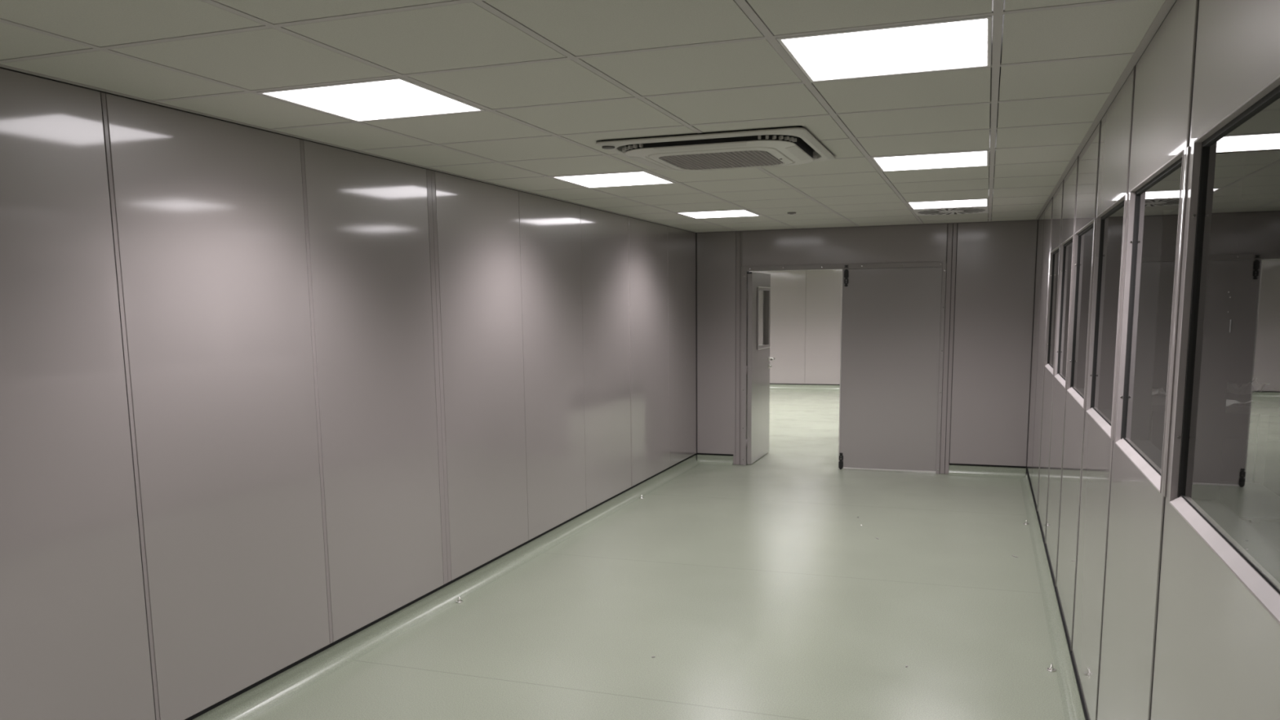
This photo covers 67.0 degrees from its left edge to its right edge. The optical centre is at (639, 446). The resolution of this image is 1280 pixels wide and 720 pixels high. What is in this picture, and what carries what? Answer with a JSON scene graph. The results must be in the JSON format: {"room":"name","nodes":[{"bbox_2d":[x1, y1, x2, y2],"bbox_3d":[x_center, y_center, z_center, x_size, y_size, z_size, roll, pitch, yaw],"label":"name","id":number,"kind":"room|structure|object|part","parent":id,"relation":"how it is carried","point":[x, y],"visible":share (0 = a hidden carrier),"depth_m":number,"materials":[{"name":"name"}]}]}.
{"room":"clean room","nodes":[
{"label":"clean room","id":0,"kind":"room"},
{"bbox_2d":[0,66,696,719],"bbox_3d":[-1.520,-0.173,4.369,0.100,2.440,12.560,2,9,19],"label":"wall","id":1,"kind":"structure","parent":0,"point":[265,395],"depth_m":4.07,"materials":[{"name":"grey metal"}]},
{"bbox_3d":[-1.980,0.006,2.951,0.013,2.286,1.017,2,9,19],"label":"wall panel","id":2,"kind":"part","parent":1,"relation":"part of","materials":[{"name":"grey paint"}]},
{"bbox_3d":[-1.637,-0.137,3.909,0.013,2.286,0.994,2,9,19],"label":"wall panel","id":3,"kind":"part","parent":1,"relation":"part of","materials":[{"name":"grey paint"}]},
{"bbox_3d":[-1.297,-0.279,4.859,0.013,2.286,0.993,2,9,19],"label":"wall panel","id":4,"kind":"part","parent":1,"relation":"part of","materials":[{"name":"grey paint"}]},
{"bbox_2d":[185,453,700,719],"bbox_3d":[-1.438,0.984,4.510,0.070,0.108,12.356,2,9,19],"label":"baseboard","id":5,"kind":"structure","parent":1,"relation":"attached to","point":[257,698],"depth_m":5.12,"materials":[{"name":"green plastic"}]},
{"bbox_3d":[-0.935,-0.430,5.871,0.013,2.286,1.002,2,9,19],"label":"wall panel","id":6,"kind":"part","parent":1,"relation":"part of","materials":[{"name":"grey paint"}]},
{"bbox_3d":[-0.599,-0.570,6.809,0.013,2.286,1.001,2,9,19],"label":"wall panel","id":7,"kind":"part","parent":1,"relation":"part of","materials":[{"name":"grey paint"}]},
{"bbox_2d":[0,0,1176,232],"bbox_3d":[0.048,-1.278,3.642,3.257,0.004,12.360,2,9,19],"label":"trim","id":8,"kind":"structure","parent":1,"relation":"attached to","point":[1167,5],"depth_m":3.71,"materials":[{"name":"grey metal"}]},
{"bbox_3d":[-0.262,-0.711,7.750,0.013,2.286,1.010,2,9,19],"label":"wall panel","id":9,"kind":"part","parent":1,"relation":"part of","materials":[{"name":"grey paint"}]},
{"bbox_3d":[0.090,-0.858,8.735,0.013,2.286,1.054,2,9,19],"label":"wall panel","id":10,"kind":"part","parent":1,"relation":"part of","materials":[{"name":"grey paint"}]},
{"bbox_3d":[0.424,-0.998,9.667,0.013,2.286,0.940,2,9,19],"label":"wall panel","id":11,"kind":"part","parent":1,"relation":"part of","materials":[{"name":"grey paint"}]},
{"bbox_2d":[0,0,1165,231],"bbox_3d":[0.048,-1.323,3.636,3.457,0.090,12.560,2,9,19],"label":"ceiling","id":12,"kind":"structure","parent":0,"point":[462,35],"depth_m":3.21,"materials":[{"name":"grey"}]},
{"bbox_2d":[257,77,485,121],"bbox_3d":[-0.949,-1.249,3.489,0.571,0.015,0.571,2,9,19],"label":"recessed light","id":13,"kind":"object","parent":12,"relation":"in","point":[394,97],"visible":0.82,"depth_m":3.46,"materials":[{"name":"white plastic"}]},
{"bbox_2d":[0,0,1137,231],"bbox_3d":[0.048,-1.280,3.642,3.257,0.004,12.360,2,9,19],"label":"grid","id":14,"kind":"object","parent":12,"relation":"attached to","point":[998,11],"depth_m":3.21,"materials":[{"name":"grey paint"}]},
{"bbox_2d":[551,170,675,187],"bbox_3d":[-0.148,-1.584,5.726,0.571,0.015,0.571,2,9,19],"label":"recessed light","id":15,"kind":"object","parent":12,"relation":"in","point":[632,178],"visible":0.77,"depth_m":5.71,"materials":[{"name":"white plastic"}]},
{"bbox_2d":[595,125,835,171],"bbox_3d":[0.395,-1.415,4.651,0.956,0.088,0.956,2,9,19],"label":"air conditioner","id":16,"kind":"object","parent":12,"relation":"attached to","point":[785,145],"visible":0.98,"depth_m":4.40,"materials":[{"name":"grey plastic"}]},
{"bbox_3d":[0.395,-1.386,4.655,0.796,0.026,0.796,2,9,19],"label":"panel","id":17,"kind":"part","parent":16,"relation":"part of","materials":[{"name":"grey plastic"}]},
{"bbox_2d":[658,150,782,169],"bbox_3d":[0.395,-1.377,4.656,0.520,0.004,0.520,2,9,19],"label":"grille","id":18,"kind":"object","parent":16,"relation":"attached to","point":[731,159],"depth_m":4.63,"materials":[{"name":"grey"}]},
{"bbox_2d":[675,209,759,218],"bbox_3d":[0.653,-1.918,7.964,0.571,0.015,0.571,2,9,19],"label":"recessed light","id":19,"kind":"object","parent":12,"relation":"in","point":[731,213],"visible":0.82,"depth_m":7.96,"materials":[{"name":"white plastic"}]},
{"bbox_2d":[776,10,992,81],"bbox_3d":[0.747,-1.182,2.892,0.571,0.015,0.571,2,9,19],"label":"recessed light","id":20,"kind":"object","parent":12,"relation":"in","point":[959,43],"visible":0.89,"depth_m":2.85,"materials":[{"name":"white plastic"}]},
{"bbox_2d":[871,150,989,171],"bbox_3d":[1.548,-1.517,5.129,0.571,0.015,0.571,2,9,19],"label":"recessed light","id":21,"kind":"object","parent":12,"relation":"in","point":[981,157],"visible":0.9,"depth_m":5.11,"materials":[{"name":"white plastic"}]},
{"bbox_2d":[906,198,988,209],"bbox_3d":[2.349,-1.851,7.367,0.571,0.015,0.571,2,9,19],"label":"recessed light","id":22,"kind":"object","parent":12,"relation":"in","point":[967,202],"visible":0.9,"depth_m":7.36,"materials":[{"name":"white plastic"}]},
{"bbox_2d":[912,206,988,215],"bbox_3d":[2.550,-1.930,7.927,0.571,0.009,0.571,2,9,19],"label":"ceiling vent","id":23,"kind":"object","parent":12,"relation":"in","point":[973,210],"visible":0.99,"depth_m":7.89,"materials":[{"name":"white metal"}]},
{"bbox_2d":[250,389,1279,719],"bbox_3d":[1.019,0.431,8.666,12.200,0.050,22.100,2,9,19],"label":"floor","id":24,"kind":"structure","parent":0,"point":[758,590],"depth_m":5.25,"materials":[{"name":"green plastic"}]},
{"bbox_2d":[455,596,462,603],"bbox_3d":[-1.031,0.870,5.519,0.042,0.030,0.042,0,8,2],"label":"floor fixing","id":25,"kind":"structure","parent":24,"relation":"on","point":[459,600],"depth_m":5.51,"materials":[{"name":"silver metal"}]},
{"bbox_2d":[1046,663,1056,671],"bbox_3d":[1.869,1.000,4.393,0.042,0.030,0.042,1,9,14],"label":"floor fixing","id":26,"kind":"structure","parent":24,"relation":"on","point":[1051,668],"depth_m":4.39,"materials":[{"name":"silver metal"}]},
{"bbox_2d":[1046,667,1056,671],"bbox_3d":[1.869,1.013,4.395,0.042,0.004,0.042,1,9,14],"label":"washer","id":27,"kind":"object","parent":26,"relation":"in","point":[1051,669],"depth_m":4.39,"materials":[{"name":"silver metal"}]},
{"bbox_2d":[1218,388,1279,523],"bbox_3d":[3.964,0.148,6.723,1.020,1.000,1.460,2,9,19],"label":"workbench","id":28,"kind":"object","parent":24,"relation":"on","point":[1253,502],"visible":0.31,"depth_m":6.62,"materials":[{"name":"grey"}]},
{"bbox_2d":[1226,399,1257,406],"bbox_3d":[3.716,-0.303,6.209,0.272,0.045,0.379,-2,8,-9],"label":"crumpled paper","id":29,"kind":"object","parent":28,"relation":"on","point":[1228,402],"visible":0.38,"depth_m":6.06,"materials":[{"name":"white paper"}]},
{"bbox_2d":[1226,377,1270,395],"bbox_3d":[4.198,-0.430,6.811,0.259,0.109,0.436,1,8,8],"label":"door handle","id":30,"kind":"object","parent":28,"relation":"on","point":[1252,387],"visible":0.71,"depth_m":6.65,"materials":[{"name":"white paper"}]},
{"bbox_2d":[1225,388,1279,413],"bbox_3d":[3.958,-0.327,6.654,1.020,0.040,1.460,2,9,19],"label":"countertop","id":31,"kind":"structure","parent":28,"relation":"on","point":[1268,402],"depth_m":6.16,"materials":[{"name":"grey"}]},
{"bbox_3d":[4.612,0.091,7.201,0.060,0.960,0.060,2,9,19],"label":"leg","id":32,"kind":"part","parent":28,"relation":"part of","materials":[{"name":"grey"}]},
{"bbox_2d":[755,269,841,384],"bbox_3d":[3.523,-2.327,18.781,9.200,2.440,0.100,2,9,19],"label":"wall","id":33,"kind":"structure","parent":0,"point":[805,319],"depth_m":18.84,"materials":[{"name":"grey"}]},
{"bbox_3d":[2.734,-2.382,19.009,1.036,2.286,0.013,2,9,19],"label":"wall panel","id":34,"kind":"part","parent":33,"relation":"part of","materials":[{"name":"grey paint"}]},
{"bbox_2d":[769,383,839,390],"bbox_3d":[3.511,-1.163,18.880,9.200,0.108,0.070,2,9,19],"label":"baseboard","id":35,"kind":"structure","parent":33,"relation":"attached to","point":[772,386],"depth_m":19.00,"materials":[{"name":"green plastic"}]},
{"bbox_3d":[3.717,-2.343,18.663,1.045,2.286,0.013,2,9,19],"label":"wall panel","id":36,"kind":"part","parent":33,"relation":"part of","materials":[{"name":"grey paint"}]},
{"bbox_2d":[695,217,1039,474],"bbox_3d":[2.099,-0.980,9.629,3.370,2.440,0.091,2,9,19],"label":"wall","id":37,"kind":"structure","parent":0,"point":[991,268],"depth_m":9.28,"materials":[{"name":"grey metal"}]},
{"bbox_2d":[697,453,733,465],"bbox_3d":[0.784,0.132,10.193,0.393,0.108,0.070,2,9,19],"label":"baseboard","id":38,"kind":"structure","parent":37,"relation":"attached to","point":[702,458],"depth_m":10.21,"materials":[{"name":"green plastic"}]},
{"bbox_3d":[0.792,-1.057,10.045,0.414,2.286,0.013,2,9,19],"label":"wall panel","id":39,"kind":"part","parent":37,"relation":"part of","materials":[{"name":"grey paint"}]},
{"bbox_2d":[746,271,774,464],"bbox_3d":[1.275,-0.857,10.377,0.188,1.977,0.912,2,9,19],"label":"door","id":40,"kind":"structure","parent":37,"relation":"in","point":[757,369],"depth_m":10.23,"materials":[{"name":"grey paint"}]},
{"bbox_3d":[1.296,-1.379,10.378,0.069,0.643,0.580,2,9,19],"label":"vision frame","id":41,"kind":"part","parent":40,"relation":"part of","materials":[{"name":"grey paint"}]},
{"bbox_3d":[1.385,-0.967,10.676,0.188,0.052,0.161,2,9,19],"label":"lever handle","id":42,"kind":"part","parent":40,"relation":"part of","materials":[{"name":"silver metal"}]},
{"bbox_2d":[741,261,946,473],"bbox_3d":[1.997,-0.787,9.689,1.985,2.042,0.122,2,9,19],"label":"trim","id":43,"kind":"structure","parent":37,"relation":"attached to","point":[943,264],"depth_m":9.61,"materials":[{"name":"grey metal"}]},
{"bbox_3d":[1.971,-1.966,9.487,1.982,0.354,0.013,2,9,19],"label":"wall panel","id":44,"kind":"part","parent":37,"relation":"part of","materials":[{"name":"grey paint"}]},
{"bbox_2d":[838,266,942,472],"bbox_3d":[2.446,-0.743,9.510,0.946,1.992,0.068,2,9,19],"label":"door","id":45,"kind":"structure","parent":37,"relation":"in","point":[891,317],"depth_m":9.49,"materials":[{"name":"grey paint"}]},
{"bbox_2d":[948,463,1026,478],"bbox_3d":[3.332,0.233,9.296,0.698,0.108,0.070,2,9,19],"label":"baseboard","id":46,"kind":"structure","parent":37,"relation":"attached to","point":[956,469],"depth_m":9.31,"materials":[{"name":"green plastic"}]},
{"bbox_3d":[3.331,-0.957,9.151,0.695,2.286,0.013,2,9,19],"label":"wall panel","id":47,"kind":"part","parent":37,"relation":"part of","materials":[{"name":"grey paint"}]},
{"bbox_2d":[1026,0,1279,719],"bbox_3d":[1.640,-0.048,3.256,0.099,2.440,12.560,2,9,19],"label":"wall","id":48,"kind":"structure","parent":0,"point":[1158,627],"depth_m":2.46,"materials":[{"name":"grey"}]},
{"bbox_3d":[3.489,-0.868,8.532,0.013,2.286,1.054,2,9,19],"label":"wall panel","id":49,"kind":"part","parent":48,"relation":"part of","materials":[{"name":"grey paint"}]},
{"bbox_3d":[3.135,-0.721,7.544,0.013,2.286,1.054,2,9,19],"label":"wall panel","id":50,"kind":"part","parent":48,"relation":"part of","materials":[{"name":"grey paint"}]},
{"bbox_3d":[2.784,-0.574,6.565,0.013,2.286,1.034,2,9,19],"label":"wall panel","id":51,"kind":"part","parent":48,"relation":"part of","materials":[{"name":"grey paint"}]},
{"bbox_2d":[1044,245,1059,374],"bbox_3d":[2.790,-0.917,6.511,0.036,0.810,0.913,2,9,19],"label":"window","id":52,"kind":"structure","parent":48,"relation":"in","point":[1050,366],"depth_m":6.74,"materials":[{"name":"paint"}]},
{"bbox_2d":[1019,466,1088,719],"bbox_3d":[1.587,1.103,3.445,0.070,0.108,12.356,2,9,19],"label":"baseboard","id":53,"kind":"structure","parent":48,"relation":"attached to","point":[1072,699],"depth_m":4.99,"materials":[{"name":"green plastic"}]},
{"bbox_3d":[2.441,-0.431,5.607,0.013,2.286,1.009,2,9,19],"label":"wall panel","id":54,"kind":"part","parent":48,"relation":"part of","materials":[{"name":"grey paint"}]},
{"bbox_2d":[1054,235,1073,388],"bbox_3d":[2.447,-0.774,5.553,0.036,0.810,0.888,2,9,19],"label":"window","id":55,"kind":"structure","parent":48,"relation":"in","point":[1060,376],"depth_m":5.74,"materials":[{"name":"paint"}]},
{"bbox_3d":[2.453,-0.782,5.549,0.006,0.783,0.877,2,9,19],"label":"pane","id":56,"kind":"part","parent":55,"relation":"part of","materials":[{"name":"clear glass"}]},
{"bbox_3d":[2.097,-0.287,4.644,0.013,2.286,1.044,2,9,19],"label":"wall panel","id":57,"kind":"part","parent":48,"relation":"part of","materials":[{"name":"grey paint"}]},
{"bbox_2d":[1066,218,1093,408],"bbox_3d":[2.102,-0.630,4.590,0.036,0.810,0.923,2,9,19],"label":"window","id":58,"kind":"structure","parent":48,"relation":"in","point":[1077,390],"depth_m":4.72,"materials":[{"name":"paint"}]},
{"bbox_3d":[1.756,-0.145,3.694,0.013,2.286,0.984,2,9,19],"label":"wall panel","id":59,"kind":"part","parent":48,"relation":"part of","materials":[{"name":"grey paint"}]},
{"bbox_2d":[1086,194,1125,438],"bbox_3d":[1.762,-0.488,3.639,0.036,0.810,0.863,2,9,19],"label":"window","id":60,"kind":"structure","parent":48,"relation":"in","point":[1101,411],"depth_m":3.72,"materials":[{"name":"paint"}]},
{"bbox_3d":[1.423,-0.005,2.761,0.013,2.286,1.004,2,9,19],"label":"wall panel","id":61,"kind":"part","parent":48,"relation":"part of","materials":[{"name":"grey paint"}]},
{"bbox_2d":[1115,149,1183,493],"bbox_3d":[1.428,-0.349,2.707,0.036,0.810,0.883,2,9,19],"label":"window","id":62,"kind":"structure","parent":48,"relation":"in","point":[1142,442],"depth_m":2.73,"materials":[{"name":"paint"}]},
{"bbox_3d":[1.078,0.138,1.799,0.013,2.286,1.049,2,9,19],"label":"wall panel","id":63,"kind":"part","parent":48,"relation":"part of","materials":[{"name":"grey paint"}]},
{"bbox_2d":[1168,75,1279,624],"bbox_3d":[1.083,-0.205,1.744,0.036,0.810,0.928,2,9,19],"label":"window","id":64,"kind":"structure","parent":48,"relation":"in","point":[1193,505],"depth_m":2.02,"materials":[{"name":"paint"}]},
{"bbox_3d":[1.090,-0.212,1.741,0.006,0.783,0.917,2,9,19],"label":"pane","id":65,"kind":"part","parent":64,"relation":"part of","materials":[{"name":"clear glass"}]},
{"bbox_2d":[1229,319,1231,332],"bbox_3d":[1.120,-0.229,1.835,0.001,0.024,0.012,2,9,19],"label":"light","id":66,"kind":"object","parent":64,"relation":"attached to","point":[1230,323],"depth_m":1.83,"materials":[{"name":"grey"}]},
{"bbox_2d":[1223,198,1279,439],"bbox_3d":[7.167,-1.533,11.428,2.390,2.900,0.100,2,9,19],"label":"wall","id":67,"kind":"structure","parent":0,"point":[1255,344],"depth_m":11.34,"materials":[{"name":"grey"}]},
{"bbox_2d":[1241,124,1279,199],"bbox_3d":[3.935,-1.832,4.013,3.583,0.100,15.800,2,9,19],"label":"ceiling","id":68,"kind":"structure","parent":0,"point":[1261,172],"depth_m":8.51,"materials":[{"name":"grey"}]}
]}

